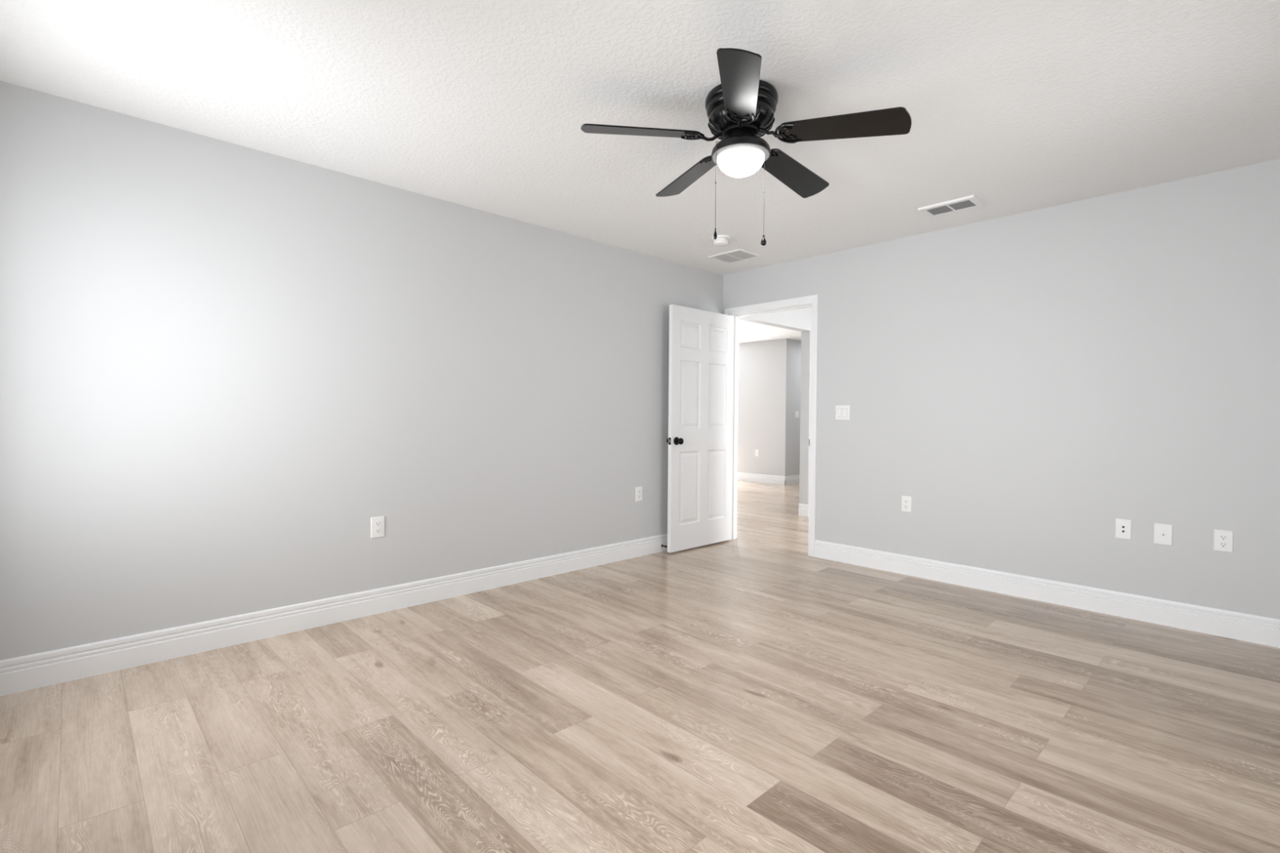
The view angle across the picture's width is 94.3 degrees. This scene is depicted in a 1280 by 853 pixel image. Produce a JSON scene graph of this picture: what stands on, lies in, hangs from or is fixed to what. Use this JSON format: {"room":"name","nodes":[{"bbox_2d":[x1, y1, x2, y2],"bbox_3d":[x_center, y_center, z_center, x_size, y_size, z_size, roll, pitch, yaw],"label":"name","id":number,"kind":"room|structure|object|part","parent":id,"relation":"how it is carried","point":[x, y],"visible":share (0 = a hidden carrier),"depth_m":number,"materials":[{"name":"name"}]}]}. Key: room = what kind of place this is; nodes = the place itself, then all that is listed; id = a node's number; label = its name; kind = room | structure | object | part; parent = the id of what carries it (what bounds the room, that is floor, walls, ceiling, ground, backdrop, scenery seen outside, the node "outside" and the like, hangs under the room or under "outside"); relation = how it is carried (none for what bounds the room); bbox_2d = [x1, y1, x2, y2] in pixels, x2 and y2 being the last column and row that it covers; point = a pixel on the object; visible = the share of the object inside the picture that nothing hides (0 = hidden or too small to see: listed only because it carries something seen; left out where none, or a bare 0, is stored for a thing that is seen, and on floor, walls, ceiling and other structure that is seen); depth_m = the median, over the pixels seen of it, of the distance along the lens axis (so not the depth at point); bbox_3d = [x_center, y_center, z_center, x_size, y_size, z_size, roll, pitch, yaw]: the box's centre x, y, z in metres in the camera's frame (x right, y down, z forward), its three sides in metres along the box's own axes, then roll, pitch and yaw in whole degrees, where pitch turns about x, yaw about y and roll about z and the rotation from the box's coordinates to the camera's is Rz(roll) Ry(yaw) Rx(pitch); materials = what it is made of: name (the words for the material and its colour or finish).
{"room":"empty bedroom","nodes":[
{"label":"empty bedroom","id":0,"kind":"room"},
{"bbox_2d":[0,80,723,660],"bbox_3d":[-1.024,-0.163,3.951,4.974,2.440,0.200,-1,1,-44],"label":"wall","id":1,"kind":"structure","parent":0,"point":[220,361],"depth_m":3.02,"materials":[{"name":"grey paint"}]},
{"bbox_2d":[0,533,667,696],"bbox_3d":[-0.949,0.989,3.903,4.720,0.140,0.016,-1,1,-44],"label":"baseboard","id":2,"kind":"structure","parent":1,"relation":"attached to","point":[29,672],"depth_m":3.02,"materials":[{"name":"white paint"}]},
{"bbox_2d":[370,515,384,538],"bbox_3d":[-1.491,0.573,3.379,0.075,0.118,0.009,-1,1,-44],"label":"wall outlet","id":3,"kind":"object","parent":1,"relation":"attached to","point":[377,523],"visible":1,"depth_m":3.38,"materials":[{"name":"white plastic"}]},
{"bbox_2d":[375,528,381,533],"bbox_3d":[-1.489,0.592,3.377,0.030,0.029,0.003,-1,1,-44],"label":"receptacle","id":4,"kind":"object","parent":3,"relation":"attached to","point":[377,530],"depth_m":3.38,"materials":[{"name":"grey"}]},
{"bbox_2d":[375,521,381,526],"bbox_3d":[-1.489,0.553,3.377,0.030,0.029,0.003,-1,1,-44],"label":"receptacle","id":5,"kind":"object","parent":3,"relation":"attached to","point":[377,523],"depth_m":3.38,"materials":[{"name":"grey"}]},
{"bbox_2d":[635,486,642,501],"bbox_3d":[-0.006,0.544,4.797,0.072,0.116,0.009,-1,1,-44],"label":"wall outlet","id":6,"kind":"object","parent":1,"relation":"attached to","point":[638,489],"visible":1,"depth_m":4.79,"materials":[{"name":"white plastic"}]},
{"bbox_2d":[0,480,1279,852],"bbox_3d":[1.046,1.028,6.461,11.584,0.001,11.325,-1,1,-44],"label":"floor","id":7,"kind":"structure","parent":0,"point":[751,692],"depth_m":2.16,"materials":[{"name":"brown wood"}]},
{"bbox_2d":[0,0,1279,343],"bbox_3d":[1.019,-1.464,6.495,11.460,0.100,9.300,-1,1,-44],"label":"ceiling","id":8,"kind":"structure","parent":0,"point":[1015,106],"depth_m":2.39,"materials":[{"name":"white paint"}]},
{"bbox_2d":[711,235,730,246],"bbox_3d":[0.592,-1.353,4.344,0.140,0.052,0.140,-1,1,-44],"label":"smoke detector","id":9,"kind":"object","parent":8,"relation":"attached to","point":[722,240],"visible":0.97,"depth_m":4.30,"materials":[{"name":"white plastic"}]},
{"bbox_2d":[707,248,762,264],"bbox_3d":[0.773,-1.383,4.843,0.302,0.007,0.328,-1,1,-44],"label":"ceiling vent","id":10,"kind":"object","parent":8,"relation":"in","point":[740,255],"visible":1,"depth_m":4.83,"materials":[{"name":"white metal"}]},
{"bbox_2d":[581,48,911,245],"bbox_3d":[0.451,-1.047,2.469,1.201,0.598,1.259,-1,1,-44],"label":"ceiling fan","id":11,"kind":"object","parent":8,"relation":"hanging from","point":[740,110],"visible":1,"depth_m":2.34,"materials":[{"name":"black metal"}]},
{"bbox_3d":[0.005,-1.194,2.409,0.486,0.042,0.137,0,1,-6],"label":"blade","id":12,"kind":"part","parent":11,"relation":"part of","materials":[{"name":"black laminate"}]},
{"bbox_3d":[0.229,-1.175,2.799,0.137,0.052,0.486,0,1,-24],"label":"blade","id":13,"kind":"part","parent":11,"relation":"part of","materials":[{"name":"black laminate"}]},
{"bbox_3d":[0.307,-0.966,2.375,0.013,0.345,0.003,0,1,-29],"label":"pull chain","id":14,"kind":"part","parent":11,"relation":"part of","materials":[{"name":"grey metal"}]},
{"bbox_3d":[0.348,-1.152,2.031,0.137,0.060,0.486,1,1,12],"label":"blade","id":15,"kind":"part","parent":11,"relation":"part of","materials":[{"name":"black laminate"}]},
{"bbox_3d":[0.412,-1.070,2.436,0.193,0.078,0.193,-1,1,-44],"label":"lamp shade","id":16,"kind":"part","parent":11,"relation":"part of","materials":[{"name":"white glass"}]},
{"bbox_3d":[0.516,-0.960,2.503,0.020,0.304,0.003,0,1,-30],"label":"pull chain","id":17,"kind":"part","parent":11,"relation":"part of","materials":[{"name":"grey metal"}]},
{"bbox_3d":[0.695,-1.156,2.729,0.485,0.067,0.137,-1,1,-44],"label":"blade","id":18,"kind":"part","parent":11,"relation":"part of","materials":[{"name":"black laminate"}]},
{"bbox_3d":[0.754,-1.112,2.217,0.481,0.103,0.137,1,1,35],"label":"blade","id":19,"kind":"part","parent":11,"relation":"part of","materials":[{"name":"black laminate"}]},
{"bbox_2d":[917,195,985,217],"bbox_3d":[1.916,-1.350,3.658,0.213,0.013,0.320,-1,1,-44],"label":"ceiling vent","id":20,"kind":"object","parent":8,"relation":"in","point":[971,202],"visible":1,"depth_m":3.64,"materials":[{"name":"white metal"}]},
{"bbox_2d":[737,338,800,476],"bbox_3d":[2.186,-0.280,11.872,2.360,2.440,3.180,-1,1,-44],"label":"wall","id":21,"kind":"structure","parent":0,"point":[769,379],"depth_m":10.17,"materials":[{"name":"grey paint"}]},
{"bbox_2d":[755,449,758,456],"bbox_3d":[2.031,0.460,10.327,0.009,0.116,0.072,-1,1,-44],"label":"wall outlet","id":22,"kind":"object","parent":21,"relation":"attached to","point":[756,451],"visible":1,"depth_m":10.32,"materials":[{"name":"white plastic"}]},
{"bbox_2d":[737,472,786,484],"bbox_3d":[2.049,0.897,10.307,0.016,0.140,1.096,-1,1,-44],"label":"baseboard","id":23,"kind":"structure","parent":21,"relation":"attached to","point":[763,478],"depth_m":10.25,"materials":[{"name":"white paint"}]},
{"bbox_2d":[784,475,799,484],"bbox_3d":[3.239,0.899,10.697,2.276,0.140,0.016,-1,1,-44],"label":"baseboard","id":24,"kind":"structure","parent":21,"relation":"attached to","point":[794,479],"depth_m":10.05,"materials":[{"name":"white paint"}]},
{"bbox_2d":[795,411,799,417],"bbox_3d":[2.684,-0.202,10.143,0.118,0.116,0.012,-1,1,-44],"label":"light switch","id":25,"kind":"object","parent":21,"relation":"attached to","point":[797,413],"visible":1,"depth_m":10.14,"materials":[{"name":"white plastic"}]},
{"bbox_2d":[738,306,811,504],"bbox_3d":[1.859,-0.192,6.767,3.086,2.440,0.113,-1,1,-44],"label":"wall","id":26,"kind":"structure","parent":0,"point":[799,319],"depth_m":6.76,"materials":[{"name":"grey paint"}]},
{"bbox_2d":[798,503,808,516],"bbox_3d":[1.873,0.958,6.798,0.016,0.140,0.128,-1,1,-44],"label":"baseboard","id":27,"kind":"object","parent":26,"relation":"attached to","point":[803,509],"visible":0.96,"depth_m":6.79,"materials":[{"name":"white paint"}]},
{"bbox_2d":[722,159,1279,619],"bbox_3d":[2.188,-0.143,4.107,0.114,2.440,4.187,-1,1,-44],"label":"wall","id":28,"kind":"structure","parent":0,"point":[1035,381],"depth_m":3.60,"materials":[{"name":"grey paint"}]},
{"bbox_2d":[666,304,733,552],"bbox_3d":[0.538,0.018,5.140,0.822,2.031,0.160,-1,1,-43],"label":"door","id":29,"kind":"structure","parent":28,"relation":"in","point":[700,440],"depth_m":5.10,"materials":[{"name":"white paint"}]},
{"bbox_3d":[0.323,0.120,4.875,0.067,0.067,0.066,-1,1,-43],"label":"knob","id":30,"kind":"part","parent":29,"relation":"part of","materials":[{"name":"black metal"}]},
{"bbox_2d":[730,302,811,539],"bbox_3d":[1.148,0.013,5.193,0.120,2.075,0.842,-1,1,-44],"label":"trim","id":31,"kind":"structure","parent":28,"relation":"attached to","point":[736,316],"depth_m":5.48,"materials":[{"name":"white paint"}]},
{"bbox_2d":[724,294,818,556],"bbox_3d":[1.102,-0.011,5.150,0.018,2.125,0.943,-1,1,-44],"label":"trim","id":32,"kind":"structure","parent":28,"relation":"attached to","point":[814,300],"depth_m":4.83,"materials":[{"name":"white paint"}]},
{"bbox_2d":[835,404,849,420],"bbox_3d":[1.584,-0.109,4.649,0.012,0.116,0.118,-1,1,-44],"label":"light switch","id":33,"kind":"object","parent":28,"relation":"attached to","point":[842,411],"visible":1,"depth_m":4.65,"materials":[{"name":"white plastic"}]},
{"bbox_2d":[901,495,911,512],"bbox_3d":[1.928,0.561,4.298,0.009,0.116,0.072,-1,1,-44],"label":"wall outlet","id":34,"kind":"object","parent":28,"relation":"attached to","point":[906,502],"visible":1,"depth_m":4.29,"materials":[{"name":"white plastic"}]},
{"bbox_2d":[813,539,1279,648],"bbox_3d":[2.458,1.016,3.742,0.016,0.140,3.004,-1,1,-44],"label":"baseboard","id":35,"kind":"structure","parent":28,"relation":"attached to","point":[1263,630],"depth_m":3.57,"materials":[{"name":"white paint"}]},
{"bbox_2d":[1115,518,1131,539],"bbox_3d":[2.775,0.589,3.410,0.012,0.113,0.072,-1,1,-44],"label":"cable plate","id":36,"kind":"object","parent":28,"relation":"attached to","point":[1123,526],"visible":1,"depth_m":3.41,"materials":[{"name":"white plastic"}]},
{"bbox_2d":[1153,523,1173,546],"bbox_3d":[2.892,0.597,3.284,0.015,0.115,0.078,-1,1,-44],"label":"cable plate","id":37,"kind":"object","parent":28,"relation":"attached to","point":[1163,533],"visible":1,"depth_m":3.28,"materials":[{"name":"white plastic"}]},
{"bbox_2d":[1213,528,1233,552],"bbox_3d":[3.059,0.600,3.114,0.009,0.112,0.073,-1,1,-44],"label":"wall outlet","id":38,"kind":"object","parent":28,"relation":"attached to","point":[1223,540],"visible":1,"depth_m":3.11,"materials":[{"name":"white plastic"}]},
{"bbox_2d":[1219,542,1226,547],"bbox_3d":[3.057,0.620,3.113,0.003,0.029,0.030,-1,1,-44],"label":"receptacle","id":39,"kind":"object","parent":38,"relation":"attached to","point":[1222,544],"depth_m":3.11,"materials":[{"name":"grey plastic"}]},
{"bbox_2d":[1219,534,1227,540],"bbox_3d":[3.057,0.581,3.112,0.003,0.029,0.030,-1,1,-44],"label":"receptacle","id":40,"kind":"object","parent":38,"relation":"attached to","point":[1222,537],"depth_m":3.11,"materials":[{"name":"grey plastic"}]}
]}

